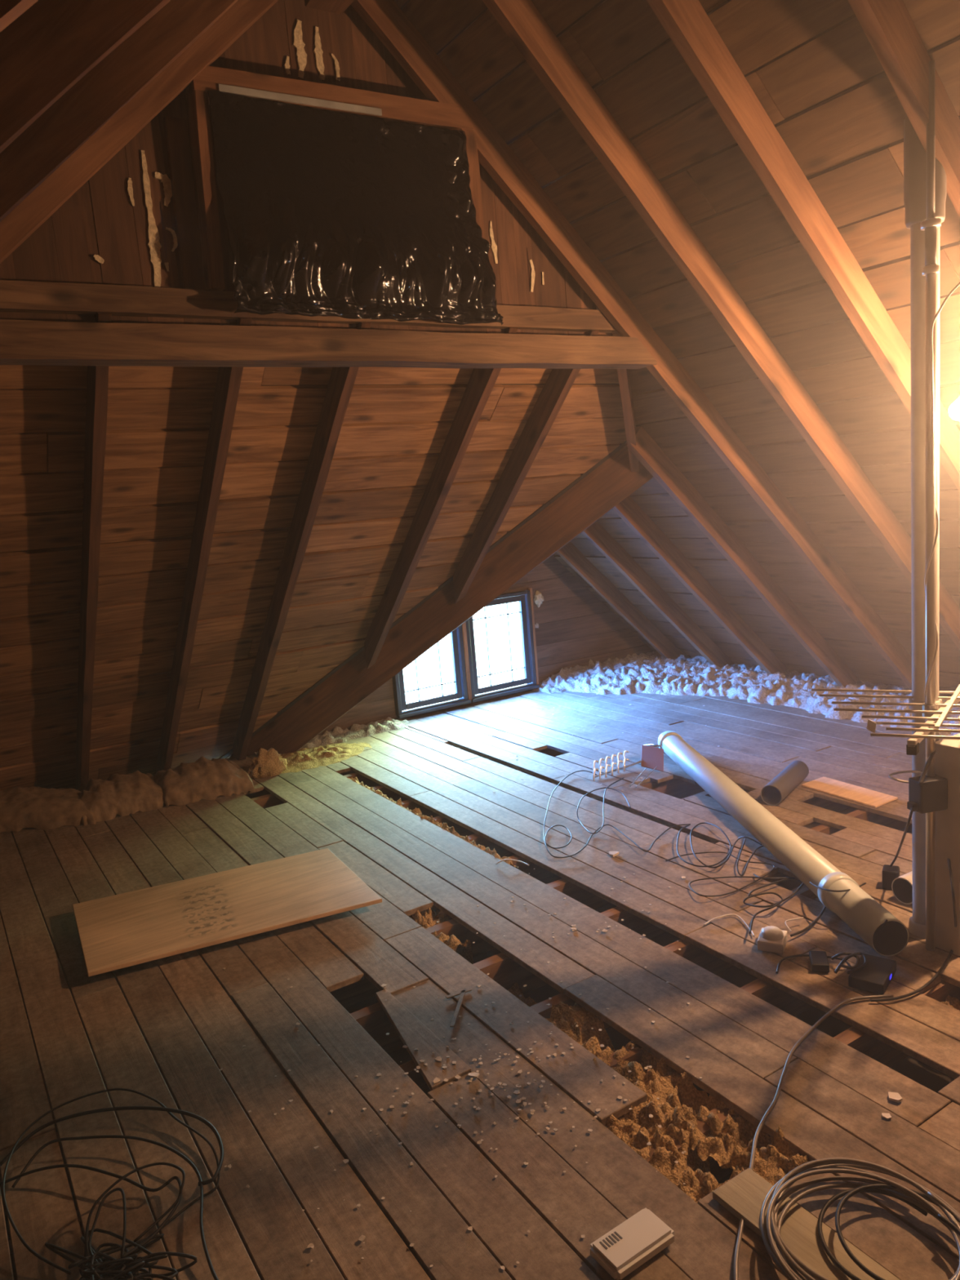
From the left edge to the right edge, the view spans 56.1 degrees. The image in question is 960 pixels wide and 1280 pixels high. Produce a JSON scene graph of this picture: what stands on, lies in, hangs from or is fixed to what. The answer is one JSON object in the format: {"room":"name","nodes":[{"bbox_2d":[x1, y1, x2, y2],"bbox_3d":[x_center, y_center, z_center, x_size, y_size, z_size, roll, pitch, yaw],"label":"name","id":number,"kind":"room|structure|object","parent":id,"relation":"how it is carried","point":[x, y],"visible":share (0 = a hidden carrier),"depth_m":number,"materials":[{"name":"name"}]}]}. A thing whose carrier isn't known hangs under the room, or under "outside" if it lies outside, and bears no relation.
{"room":"attic","nodes":[
{"label":"attic","id":0,"kind":"room"},
{"bbox_2d":[0,0,612,336],"bbox_3d":[-0.572,-1.868,3.306,3.078,1.435,0.035,-10,11,-31],"label":"wall","id":1,"kind":"structure","parent":0,"point":[100,218],"depth_m":3.12,"materials":[{"name":"brown"}]},
{"bbox_2d":[140,150,161,287],"bbox_3d":[-1.093,-1.373,3.003,0.045,0.484,0.008,-10,11,-31],"label":"foam streak","id":2,"kind":"object","parent":1,"relation":"attached to","point":[153,244],"visible":0.91,"depth_m":3.00},
{"bbox_2d":[154,172,172,207],"bbox_3d":[-1.054,-1.506,3.014,0.059,0.107,0.008,-10,11,-31],"label":"foam streak","id":3,"kind":"object","parent":1,"relation":"attached to","point":[166,180],"visible":1,"depth_m":3.01},
{"bbox_2d":[293,19,306,79],"bbox_3d":[-0.642,-2.105,3.211,0.048,0.196,0.008,-10,11,-31],"label":"foam streak","id":4,"kind":"object","parent":1,"relation":"attached to","point":[298,43],"visible":1,"depth_m":3.21},
{"bbox_2d":[0,280,616,333],"bbox_3d":[-0.498,-1.234,3.373,2.667,0.089,0.055,-10,11,-31],"label":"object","id":5,"kind":"object","parent":1,"relation":"attached to","point":[15,296],"visible":0.71,"depth_m":3.03,"materials":[{"name":"wood"}]},
{"bbox_2d":[163,115,204,290],"bbox_3d":[-0.996,-1.463,3.040,0.073,0.550,0.023,-10,11,-32],"label":"stud","id":6,"kind":"object","parent":5,"relation":"on","point":[184,198],"visible":0.93,"depth_m":3.03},
{"bbox_2d":[186,89,225,291],"bbox_3d":[-0.924,-1.505,3.040,0.060,0.623,0.101,-11,11,-34],"label":"stud","id":7,"kind":"object","parent":5,"relation":"on","point":[197,104],"visible":0.96,"depth_m":3.01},
{"bbox_2d":[184,65,473,129],"bbox_3d":[-0.507,-1.933,3.250,1.080,0.083,0.109,-11,11,-31],"label":"header beam","id":8,"kind":"structure","parent":7,"relation":"on","point":[338,99],"depth_m":3.19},
{"bbox_2d":[207,89,503,324],"bbox_3d":[-0.385,-1.529,3.251,1.091,0.716,0.116,-10,11,-31],"label":"plastic sheet","id":9,"kind":"object","parent":8,"relation":"hanging from","point":[326,212],"visible":1,"depth_m":3.23,"materials":[{"name":"black"}]},
{"bbox_2d":[465,132,484,238],"bbox_3d":[-0.027,-1.669,3.591,0.080,0.627,0.108,-10,10,-28],"label":"stud","id":10,"kind":"object","parent":5,"relation":"on","point":[471,148],"visible":0.29,"depth_m":3.52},
{"bbox_2d":[313,26,324,80],"bbox_3d":[-0.583,-2.115,3.248,0.035,0.176,0.008,-10,11,-31],"label":"foam streak","id":11,"kind":"object","parent":1,"relation":"attached to","point":[317,51],"visible":1,"depth_m":3.25},
{"bbox_2d":[488,220,497,263],"bbox_3d":[0.054,-1.637,3.708,0.031,0.167,0.008,-10,11,-31],"label":"foam streak","id":12,"kind":"object","parent":1,"relation":"attached to","point":[493,246],"visible":1,"depth_m":3.71},
{"bbox_2d":[0,364,626,790],"bbox_3d":[-2.099,0.013,4.269,6.115,2.696,2.899,-10,11,-31],"label":"ceiling","id":13,"kind":"structure","parent":0,"point":[397,421],"depth_m":4.31,"materials":[{"name":"brown"}]},
{"bbox_2d":[75,312,111,789],"bbox_3d":[-1.818,-0.070,4.174,0.045,2.422,2.585,-10,11,-31],"label":"rafter","id":14,"kind":"object","parent":13,"relation":"attached to","point":[97,380],"visible":0.89,"depth_m":3.73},
{"bbox_2d":[155,317,252,773],"bbox_3d":[-1.424,-0.141,4.419,0.044,2.423,2.585,-10,11,-31],"label":"rafter","id":15,"kind":"object","parent":13,"relation":"attached to","point":[228,378],"visible":0.88,"depth_m":4.02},
{"bbox_2d":[232,321,371,760],"bbox_3d":[-1.003,-0.216,4.625,0.045,2.408,2.496,-10,11,-31],"label":"rafter","id":16,"kind":"object","parent":13,"relation":"attached to","point":[342,380],"visible":0.9,"depth_m":4.29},
{"bbox_2d":[364,327,518,669],"bbox_3d":[-0.271,-0.605,4.638,0.045,1.764,1.804,-10,11,-31],"label":"rafter","id":17,"kind":"object","parent":13,"relation":"attached to","point":[482,381],"visible":0.91,"depth_m":4.52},
{"bbox_2d":[246,444,653,756],"bbox_3d":[-0.318,-0.108,5.473,2.799,1.984,0.065,-2,9,13],"label":"beam","id":18,"kind":"structure","parent":13,"relation":"attached to","point":[571,513],"depth_m":5.38,"materials":[{"name":"wood"}]},
{"bbox_2d":[453,329,599,604],"bbox_3d":[0.188,-0.835,4.662,0.045,1.390,1.394,-10,11,-31],"label":"rafter","id":19,"kind":"object","parent":13,"relation":"attached to","point":[559,382],"visible":0.88,"depth_m":4.63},
{"bbox_2d":[228,555,652,758],"bbox_3d":[-0.060,-0.316,6.752,4.227,1.984,0.050,-10,11,-31],"label":"wall","id":20,"kind":"structure","parent":0,"point":[575,627],"depth_m":7.20,"materials":[{"name":"brown"}]},
{"bbox_2d":[392,624,471,719],"bbox_3d":[-0.381,0.133,6.554,0.605,0.767,0.120,-10,11,-31],"label":"window","id":21,"kind":"structure","parent":20,"relation":"in","point":[460,697],"depth_m":6.63,"materials":[{"name":"grey"}]},
{"bbox_2d":[462,587,538,701],"bbox_3d":[0.138,0.030,6.881,0.656,0.790,0.090,-10,11,-31],"label":"trim","id":22,"kind":"structure","parent":20,"relation":"attached to","point":[464,625],"depth_m":6.73,"materials":[{"name":"brown wood"}]},
{"bbox_2d":[466,590,539,702],"bbox_3d":[0.146,0.038,6.881,0.620,0.767,0.120,-10,11,-31],"label":"window","id":23,"kind":"structure","parent":20,"relation":"in","point":[528,682],"depth_m":6.92,"materials":[{"name":"grey"}]},
{"bbox_2d":[0,689,959,1279],"bbox_3d":[0.355,1.107,2.793,8.069,0.026,7.297,-10,11,-31],"label":"floor","id":24,"kind":"structure","parent":0,"point":[195,1016],"depth_m":2.71,"materials":[{"name":"wood"}]},
{"bbox_2d":[0,786,96,832],"bbox_3d":[-2.611,0.908,4.931,1.156,0.177,0.459,-5,9,-1],"label":"insulation batt","id":25,"kind":"object","parent":24,"relation":"on","point":[20,807],"visible":0.98,"depth_m":4.76,"materials":[{"name":"fabric"}]},
{"bbox_2d":[0,1162,185,1264],"bbox_3d":[-0.884,1.267,2.093,0.531,0.066,0.284,2,11,34],"label":"cable coil","id":26,"kind":"object","parent":24,"relation":"on","point":[77,1166],"depth_m":2.08,"materials":[{"name":"black"}]},
{"bbox_2d":[1,1088,220,1275],"bbox_3d":[-0.900,1.266,2.149,0.653,0.058,0.425,3,12,41],"label":"cable coil","id":27,"kind":"object","parent":24,"relation":"on","point":[204,1138],"visible":0.98,"depth_m":2.16,"materials":[{"name":"black"}]},
{"bbox_2d":[0,1106,223,1186],"bbox_3d":[-0.881,1.255,2.255,0.593,0.039,0.219,-2,9,15],"label":"cable coil","id":28,"kind":"object","parent":24,"relation":"on","point":[206,1122],"visible":0.98,"depth_m":2.32,"materials":[{"name":"black"}]},
{"bbox_2d":[11,1134,218,1279],"bbox_3d":[-0.771,1.274,2.081,0.714,0.039,0.230,1,11,30],"label":"cable coil","id":29,"kind":"object","parent":24,"relation":"on","point":[211,1268],"visible":1,"depth_m":2.18,"materials":[{"name":"black"}]},
{"bbox_2d":[76,770,164,825],"bbox_3d":[-2.022,0.848,5.029,0.452,0.172,0.499,-10,11,-31],"label":"insulation batt","id":30,"kind":"object","parent":24,"relation":"on","point":[122,795],"visible":0.97,"depth_m":4.89,"materials":[{"name":"fabric"}]},
{"bbox_2d":[44,1187,197,1279],"bbox_3d":[-0.764,1.290,1.891,0.219,0.068,0.364,-13,13,-44],"label":"cable tangle","id":31,"kind":"object","parent":24,"relation":"on","point":[95,1270],"depth_m":1.87,"materials":[{"name":"black plastic"}]},
{"bbox_2d":[153,756,254,807],"bbox_3d":[-1.610,0.782,5.171,0.462,0.191,0.504,-10,11,-31],"label":"insulation batt","id":32,"kind":"object","parent":24,"relation":"on","point":[206,779],"visible":0.96,"depth_m":5.04,"materials":[{"name":"fabric"}]},
{"bbox_2d":[247,747,287,778],"bbox_3d":[-1.273,0.755,5.382,0.268,0.235,0.142,-10,11,-31],"label":"tuft","id":33,"kind":"object","parent":24,"relation":"on","point":[270,763],"visible":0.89,"depth_m":5.34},
{"bbox_2d":[250,742,371,773],"bbox_3d":[-1.073,0.721,5.686,0.856,0.051,0.549,-10,11,-31],"label":"insulation","id":34,"kind":"object","parent":24,"relation":"on","point":[305,758],"visible":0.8,"depth_m":5.64,"materials":[{"name":"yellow fabric"}]},
{"bbox_2d":[254,684,564,755],"bbox_3d":[-0.205,0.508,6.532,2.912,0.096,0.312,-10,11,-31],"label":"insulation","id":35,"kind":"object","parent":24,"relation":"on","point":[338,735],"visible":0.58,"depth_m":6.17,"materials":[{"name":"white fabric"}]},
{"bbox_2d":[346,777,518,869],"bbox_3d":[-0.284,0.932,4.570,0.131,0.165,1.706,-10,11,-31],"label":"insulation","id":36,"kind":"object","parent":24,"relation":"on","point":[417,811],"visible":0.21,"depth_m":4.36,"materials":[{"name":"brown fabric"}]},
{"bbox_2d":[408,907,473,964],"bbox_3d":[-0.157,1.144,3.390,0.173,0.195,0.379,-10,11,-31],"label":"insulation","id":37,"kind":"object","parent":24,"relation":"on","point":[426,918],"visible":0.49,"depth_m":3.36,"materials":[{"name":"brown fabric"}]},
{"bbox_2d":[219,704,902,1270],"bbox_3d":[0.260,0.876,4.138,2.030,0.010,4.724,-3,9,8],"label":"chips","id":38,"kind":"object","parent":24,"relation":"on","point":[895,1096],"visible":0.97,"depth_m":2.38,"materials":[{"name":"beige"}]},
{"bbox_2d":[576,777,631,834],"bbox_3d":[0.612,0.794,4.394,0.252,0.036,0.855,-3,9,12],"label":"cable","id":39,"kind":"object","parent":24,"relation":"on","point":[623,777],"visible":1,"depth_m":4.39,"materials":[{"name":"black plastic"}]},
{"bbox_2d":[543,769,690,857],"bbox_3d":[0.628,0.806,4.342,0.665,0.025,1.143,-4,9,3],"label":"cable","id":40,"kind":"object","parent":24,"relation":"on","point":[544,837],"visible":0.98,"depth_m":4.00,"materials":[{"name":"black plastic"}]},
{"bbox_2d":[592,743,663,787],"bbox_3d":[0.798,0.666,4.856,0.328,0.111,0.466,4,12,42],"label":"antenna","id":41,"kind":"object","parent":24,"relation":"on","point":[652,757],"visible":1,"depth_m":4.91,"materials":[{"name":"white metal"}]},
{"bbox_2d":[589,1208,674,1279],"bbox_3d":[0.313,1.234,1.844,0.166,0.031,0.090,-10,11,-32],"label":"box","id":42,"kind":"object","parent":24,"relation":"on","point":[627,1246],"visible":1,"depth_m":1.83,"materials":[{"name":"white plastic"}]},
{"bbox_2d":[599,1231,622,1248],"bbox_3d":[0.267,1.224,1.836,0.044,0.001,0.022,-10,11,-32],"label":"vent","id":43,"kind":"object","parent":42,"relation":"attached to","point":[611,1240],"depth_m":1.83,"materials":[{"name":"grey"}]},
{"bbox_2d":[604,1098,745,1203],"bbox_3d":[0.460,1.284,2.151,0.199,0.216,0.381,-10,11,-31],"label":"insulation","id":44,"kind":"object","parent":24,"relation":"on","point":[635,1127],"visible":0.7,"depth_m":2.16,"materials":[{"name":"brown fabric"}]},
{"bbox_2d":[545,1001,809,1186],"bbox_3d":[0.474,1.221,2.387,0.202,0.185,0.919,-10,11,-31],"label":"insulation","id":45,"kind":"object","parent":24,"relation":"in","point":[729,1142],"visible":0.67,"depth_m":2.29,"materials":[{"name":"brown fabric"}]},
{"bbox_2d":[676,822,762,868],"bbox_3d":[0.939,0.862,3.810,0.386,0.036,0.442,-10,11,-31],"label":"cable","id":46,"kind":"object","parent":24,"relation":"on","point":[682,828],"visible":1,"depth_m":3.75,"materials":[{"name":"black plastic"}]},
{"bbox_2d":[665,851,774,897],"bbox_3d":[0.970,0.910,3.531,0.373,0.025,0.396,-6,9,-6],"label":"cable","id":47,"kind":"object","parent":24,"relation":"on","point":[772,869],"visible":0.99,"depth_m":3.47,"materials":[{"name":"black plastic"}]},
{"bbox_2d":[532,651,959,736],"bbox_3d":[2.317,0.459,5.281,1.434,0.189,5.114,-10,11,-31],"label":"insulation","id":48,"kind":"object","parent":24,"relation":"on","point":[650,673],"visible":0.84,"depth_m":6.54,"materials":[{"name":"white fabric"}]},
{"bbox_2d":[756,925,787,953],"bbox_3d":[0.967,0.984,2.981,0.084,0.058,0.100,0,10,26],"label":"junction box","id":49,"kind":"object","parent":24,"relation":"on","point":[771,939],"visible":1,"depth_m":2.95,"materials":[{"name":"white plastic"}]},
{"bbox_2d":[742,882,804,933],"bbox_3d":[1.123,0.917,3.365,0.152,0.037,0.844,2,11,37],"label":"cable","id":50,"kind":"object","parent":24,"relation":"on","point":[773,905],"visible":0.66,"depth_m":3.22,"materials":[{"name":"black plastic"}]},
{"bbox_2d":[657,730,908,956],"bbox_3d":[1.192,0.764,4.023,0.136,0.136,2.379,-5,9,-4],"label":"drain pipe","id":51,"kind":"object","parent":24,"relation":"on","point":[855,907],"visible":0.97,"depth_m":3.42,"materials":[{"name":"grey"}]},
{"bbox_2d":[760,760,808,805],"bbox_3d":[1.489,0.693,4.388,0.100,0.100,0.416,2,11,36],"label":"drain pipe","id":52,"kind":"object","parent":24,"relation":"on","point":[778,788],"visible":1,"depth_m":4.33,"materials":[{"name":"grey"}]},
{"bbox_2d":[712,1168,899,1279],"bbox_3d":[0.877,1.255,1.488,0.118,0.016,1.200,-10,11,-31],"label":"plank","id":53,"kind":"object","parent":24,"relation":"on","point":[744,1196],"visible":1,"depth_m":1.84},
{"bbox_2d":[733,994,893,1279],"bbox_3d":[0.784,1.145,2.218,0.168,0.013,1.217,2,12,37],"label":"cable","id":54,"kind":"object","parent":24,"relation":"on","point":[820,1020],"visible":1,"depth_m":2.24,"materials":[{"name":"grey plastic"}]},
{"bbox_2d":[808,950,829,972],"bbox_3d":[1.070,1.014,2.842,0.052,0.026,0.090,-2,9,15],"label":"power adapter","id":55,"kind":"object","parent":24,"relation":"on","point":[819,961],"visible":1,"depth_m":2.82,"materials":[{"name":"black plastic"}]},
{"bbox_2d":[801,776,897,808],"bbox_3d":[1.767,0.727,4.322,0.170,0.010,0.428,-10,10,-29],"label":"plank","id":56,"kind":"object","parent":24,"relation":"on","point":[869,797],"visible":1,"depth_m":4.30,"materials":[{"name":"brown wood"}]},
{"bbox_2d":[760,1157,959,1279],"bbox_3d":[0.773,1.182,1.789,0.428,0.049,0.422,-10,11,-31],"label":"cable coil","id":57,"kind":"object","parent":24,"relation":"on","point":[784,1257],"visible":0.99,"depth_m":1.89,"materials":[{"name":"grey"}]},
{"bbox_2d":[848,953,896,995],"bbox_3d":[1.197,1.016,2.742,0.102,0.035,0.160,3,12,38],"label":"box","id":58,"kind":"object","parent":24,"relation":"on","point":[876,976],"visible":0.98,"depth_m":2.71,"materials":[{"name":"black plastic"}]},
{"bbox_2d":[834,951,867,973],"bbox_3d":[1.154,0.999,2.772,0.146,0.037,0.067,-10,11,-31],"label":"cable","id":59,"kind":"object","parent":58,"relation":"attached to","point":[848,957],"visible":1,"depth_m":2.77,"materials":[{"name":"black plastic"}]},
{"bbox_2d":[817,1183,959,1279],"bbox_3d":[0.827,1.179,1.783,0.289,0.045,0.292,-10,11,-31],"label":"cable coil","id":60,"kind":"object","parent":24,"relation":"on","point":[873,1188],"visible":0.98,"depth_m":1.84,"materials":[{"name":"black"}]},
{"bbox_2d":[881,864,899,890],"bbox_3d":[1.517,0.877,3.323,0.056,0.075,0.065,1,10,29],"label":"plug","id":61,"kind":"object","parent":24,"relation":"on","point":[889,873],"visible":0.74,"depth_m":3.30,"materials":[{"name":"black plastic"}]},
{"bbox_2d":[889,807,913,866],"bbox_3d":[1.412,0.671,3.014,0.024,0.431,0.573,-1,10,19],"label":"cable","id":62,"kind":"object","parent":61,"relation":"attached to","point":[912,808],"visible":1,"depth_m":2.90,"materials":[{"name":"black plastic"}]},
{"bbox_2d":[891,871,912,904],"bbox_3d":[1.644,0.864,3.270,0.334,0.096,0.096,-10,11,-29],"label":"drain pipe","id":63,"kind":"object","parent":24,"relation":"on","point":[902,886],"visible":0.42,"depth_m":3.23,"materials":[{"name":"paint"}]},
{"bbox_2d":[870,857,956,1001],"bbox_3d":[1.332,0.785,2.704,0.491,0.475,0.092,-12,12,-39],"label":"cable","id":64,"kind":"object","parent":24,"relation":"on","point":[946,961],"visible":0.74,"depth_m":2.74,"materials":[{"name":"black plastic"}]},
{"bbox_2d":[903,116,946,937],"bbox_3d":[1.384,-0.276,2.800,0.112,2.533,0.112,-10,11,-31],"label":"vent pipe","id":65,"kind":"object","parent":24,"relation":"on","point":[914,153],"visible":0.56,"depth_m":2.73,"materials":[{"name":"metal"}]},
{"bbox_2d":[888,770,947,813],"bbox_3d":[1.368,0.467,2.830,0.120,0.100,0.164,-7,9,-12],"label":"box","id":66,"kind":"object","parent":65,"relation":"attached to","point":[931,796],"visible":0.91,"depth_m":2.76,"materials":[{"name":"black plastic"}]},
{"bbox_2d":[920,60,941,951],"bbox_3d":[1.341,-0.297,2.680,0.051,2.619,0.051,-1,10,22],"label":"antenna mast","id":67,"kind":"object","parent":24,"relation":"on","point":[930,225],"visible":0.95,"depth_m":2.65,"materials":[{"name":"silver metal"}]},
{"bbox_2d":[811,684,959,755],"bbox_3d":[1.419,0.207,2.664,0.830,0.108,0.591,-1,10,21],"label":"antenna","id":68,"kind":"object","parent":67,"relation":"attached to","point":[935,716],"visible":1,"depth_m":2.67,"materials":[{"name":"silver metal"}]},
{"bbox_2d":[929,282,959,486],"bbox_3d":[1.592,-0.779,2.715,0.659,0.581,0.029,-8,10,-22],"label":"lamp cord","id":69,"kind":"object","parent":67,"relation":"attached to","point":[957,286],"visible":1,"depth_m":2.58,"materials":[{"name":"white plastic"}]},
{"bbox_3d":[1.669,-0.836,2.752,0.470,0.078,0.104,-10,11,-31],"label":"lamp cord","id":70,"kind":"object","parent":69,"relation":"attached to","visible":0},
{"bbox_2d":[948,392,959,420],"bbox_3d":[1.438,-0.715,2.693,0.069,0.114,0.062,-10,11,-31],"label":"lamp","id":71,"kind":"object","parent":70,"relation":"hanging from","point":[954,409],"visible":1,"depth_m":2.69,"materials":[{"name":"white glass"}]},
{"bbox_2d":[935,733,959,955],"bbox_3d":[1.520,0.646,2.853,0.150,0.680,0.090,-10,11,-31],"label":"post","id":72,"kind":"object","parent":24,"relation":"on","point":[948,750],"visible":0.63,"depth_m":2.81,"materials":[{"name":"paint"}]},
{"bbox_2d":[5,807,955,1267],"bbox_3d":[0.168,1.253,3.167,9.200,0.030,8.300,-10,11,-31],"label":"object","id":73,"kind":"structure","parent":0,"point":[913,1068],"depth_m":2.89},
{"bbox_2d":[13,743,456,855],"bbox_3d":[-1.373,0.924,5.365,7.600,0.159,0.046,-10,11,-31],"label":"joist","id":74,"kind":"object","parent":73,"relation":"on","point":[264,792],"visible":0.02,"depth_m":5.38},
{"bbox_2d":[20,746,484,877],"bbox_3d":[-1.193,0.956,5.083,7.600,0.159,0.046,-10,11,-31],"label":"joist","id":75,"kind":"object","parent":73,"relation":"on","point":[267,801],"visible":0.02,"depth_m":5.08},
{"bbox_2d":[0,769,552,942],"bbox_3d":[-0.833,1.018,4.521,7.600,0.159,0.046,-10,11,-31],"label":"joist","id":76,"kind":"object","parent":73,"relation":"on","point":[410,804],"visible":0.02,"depth_m":4.80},
{"bbox_2d":[28,747,564,902],"bbox_3d":[-1.013,0.987,4.802,7.600,0.159,0.046,-10,11,-31],"label":"joist","id":77,"kind":"object","parent":73,"relation":"on","point":[389,793],"visible":0.02,"depth_m":5.12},
{"bbox_2d":[7,782,591,977],"bbox_3d":[-0.653,1.049,4.239,7.600,0.159,0.046,-10,11,-31],"label":"joist","id":78,"kind":"object","parent":73,"relation":"on","point":[460,830],"visible":0.02,"depth_m":4.54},
{"bbox_2d":[16,777,705,1018],"bbox_3d":[-0.472,1.080,3.958,7.600,0.159,0.046,-10,11,-31],"label":"joist","id":79,"kind":"object","parent":73,"relation":"on","point":[676,788],"visible":0.03,"depth_m":4.82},
{"bbox_2d":[26,788,750,1067],"bbox_3d":[-0.292,1.111,3.676,7.600,0.159,0.046,-10,11,-31],"label":"joist","id":80,"kind":"object","parent":73,"relation":"on","point":[543,875],"visible":0.05,"depth_m":3.98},
{"bbox_2d":[8,884,817,1279],"bbox_3d":[0.248,1.204,2.832,7.600,0.159,0.046,-10,11,-31],"label":"joist","id":81,"kind":"object","parent":73,"relation":"on","point":[688,951],"visible":0.06,"depth_m":3.06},
{"bbox_2d":[40,796,851,1119],"bbox_3d":[-0.113,1.141,3.395,7.600,0.159,0.046,-10,11,-31],"label":"joist","id":82,"kind":"object","parent":73,"relation":"on","point":[347,996],"visible":0.08,"depth_m":3.42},
{"bbox_2d":[0,808,911,1221],"bbox_3d":[0.067,1.173,3.114,7.600,0.159,0.046,-10,11,-31],"label":"joist","id":83,"kind":"object","parent":73,"relation":"on","point":[501,968],"visible":0.08,"depth_m":3.11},
{"bbox_2d":[375,989,471,1090],"bbox_3d":[-0.216,1.169,2.658,0.126,0.019,0.525,-10,11,-31],"label":"plank","id":84,"kind":"object","parent":83,"relation":"on","point":[413,1033],"visible":0.88,"depth_m":2.59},
{"bbox_2d":[175,978,812,1279],"bbox_3d":[0.427,1.235,2.551,7.600,0.159,0.046,-10,11,-31],"label":"joist","id":85,"kind":"object","parent":73,"relation":"on","point":[793,1006],"visible":0.06,"depth_m":2.82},
{"bbox_2d":[507,982,537,1006],"bbox_3d":[0.103,1.215,3.002,0.174,0.036,0.319,-10,11,-31],"label":"insulation","id":86,"kind":"object","parent":73,"relation":"on","point":[514,989],"visible":0.13,"depth_m":3.06,"materials":[{"name":"brown fabric"}]},
{"bbox_2d":[644,979,959,1182],"bbox_3d":[0.608,1.266,2.269,7.600,0.159,0.046,-10,11,-31],"label":"joist","id":87,"kind":"object","parent":73,"relation":"on","point":[877,1050],"visible":0.17,"depth_m":2.54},
{"bbox_2d":[394,0,959,695],"bbox_3d":[2.556,-0.797,2.560,4.153,3.904,4.900,-10,11,-31],"label":"ceiling","id":88,"kind":"structure","parent":0,"point":[812,67],"depth_m":3.30,"materials":[{"name":"brown"}]},
{"bbox_2d":[350,0,911,690],"bbox_3d":[1.236,-0.944,4.444,3.900,3.649,0.047,-10,11,-31],"label":"rafter","id":89,"kind":"object","parent":88,"relation":"attached to","point":[386,20],"visible":0.85,"depth_m":3.95,"materials":[{"name":"wood"}]},
{"bbox_2d":[481,0,959,649],"bbox_3d":[1.519,-0.895,3.999,3.901,3.648,0.048,-10,11,-31],"label":"rafter","id":90,"kind":"object","parent":88,"relation":"attached to","point":[523,24],"visible":0.93,"depth_m":3.49,"materials":[{"name":"wood"}]},
{"bbox_2d":[646,0,959,491],"bbox_3d":[1.804,-0.846,3.554,3.899,3.649,0.048,-10,11,-31],"label":"rafter","id":91,"kind":"object","parent":88,"relation":"attached to","point":[686,23],"visible":0.88,"depth_m":2.97,"materials":[{"name":"wood"}]},
{"bbox_2d":[848,0,959,217],"bbox_3d":[2.080,-0.799,3.123,3.900,3.648,0.047,-10,11,-31],"label":"rafter","id":92,"kind":"object","parent":88,"relation":"attached to","point":[888,26],"visible":0.95,"depth_m":2.44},
{"bbox_2d":[552,477,828,676],"bbox_3d":[1.333,-0.407,6.542,2.176,2.063,1.880,-10,11,-31],"label":"ceiling","id":93,"kind":"structure","parent":0,"point":[651,497],"depth_m":6.18,"materials":[{"name":"brown"}]},
{"bbox_2d":[555,541,683,659],"bbox_3d":[0.963,-0.398,6.929,1.935,1.826,0.047,-10,11,-31],"label":"rafter","id":94,"kind":"object","parent":93,"relation":"attached to","point":[569,553],"visible":0.56,"depth_m":6.99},
{"bbox_2d":[582,520,733,667],"bbox_3d":[1.242,-0.350,6.493,1.935,1.826,0.047,-10,11,-31],"label":"rafter","id":95,"kind":"object","parent":93,"relation":"attached to","point":[596,534],"visible":0.66,"depth_m":6.49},
{"bbox_2d":[612,495,787,674],"bbox_3d":[1.526,-0.301,6.048,1.935,1.826,0.047,-10,11,-31],"label":"rafter","id":96,"kind":"object","parent":93,"relation":"attached to","point":[630,513],"visible":0.77,"depth_m":5.96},
{"bbox_2d":[628,367,908,688],"bbox_3d":[1.749,-0.460,5.342,2.980,2.738,0.570,-10,11,-31],"label":"ceiling","id":97,"kind":"structure","parent":0,"point":[655,411],"depth_m":5.09,"materials":[{"name":"brown"}]},
{"bbox_2d":[612,330,639,471],"bbox_3d":[0.748,-1.206,4.573,0.047,0.730,1.031,-2,9,13],"label":"rafter","id":98,"kind":"object","parent":97,"relation":"attached to","point":[624,377],"visible":0.68,"depth_m":4.55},
{"bbox_2d":[625,426,858,687],"bbox_3d":[1.751,-0.315,5.499,2.124,1.993,0.047,-10,11,-31],"label":"rafter","id":99,"kind":"object","parent":97,"relation":"attached to","point":[646,451],"visible":0.86,"depth_m":5.30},
{"bbox_3d":[-0.984,-0.093,0.374,4.285,4.034,4.900,-10,11,-31],"label":"ceiling","id":100,"kind":"structure","parent":0,"visible":0},
{"bbox_2d":[0,0,38,31],"bbox_3d":[-1.125,-0.183,0.907,3.901,3.650,0.047,-10,11,-31],"label":"rafter","id":101,"kind":"object","parent":100,"relation":"attached to","point":[10,10],"visible":1,"depth_m":1.16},
{"bbox_2d":[0,0,170,153],"bbox_3d":[-1.431,-0.236,1.386,3.899,3.649,0.048,-10,11,-31],"label":"rafter","id":102,"kind":"object","parent":100,"relation":"attached to","point":[45,51],"visible":0.92,"depth_m":1.67,"materials":[{"name":"wood"}]},
{"bbox_2d":[0,0,238,222],"bbox_3d":[-1.753,-0.291,1.889,3.900,3.649,0.048,-10,11,-31],"label":"rafter","id":103,"kind":"object","parent":100,"relation":"attached to","point":[65,126],"visible":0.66,"depth_m":2.26,"materials":[{"name":"wood"}]},
{"bbox_2d":[0,0,278,263],"bbox_3d":[-2.066,-0.345,2.378,3.900,3.648,0.074,-10,11,-31],"label":"rafter","id":104,"kind":"object","parent":100,"relation":"attached to","point":[30,214],"visible":0.6,"depth_m":2.81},
{"bbox_2d":[0,319,657,368],"bbox_3d":[-0.746,-1.043,3.204,3.600,0.121,0.137,-10,11,-31],"label":"tie beam","id":105,"kind":"structure","parent":100,"relation":"attached to","point":[22,342],"depth_m":3.19,"materials":[{"name":"wood"}]},
{"bbox_3d":[-1.022,1.068,3.532,0.932,0.034,0.065,-10,11,-31],"label":"batten","id":106,"kind":"object","parent":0,"visible":0},
{"bbox_2d":[72,848,382,976],"bbox_3d":[-1.010,1.038,3.549,1.109,0.016,0.646,-8,10,-22],"label":"plywood board","id":107,"kind":"object","parent":106,"relation":"on","point":[135,927],"visible":1,"depth_m":3.49,"materials":[{"name":"wood"}]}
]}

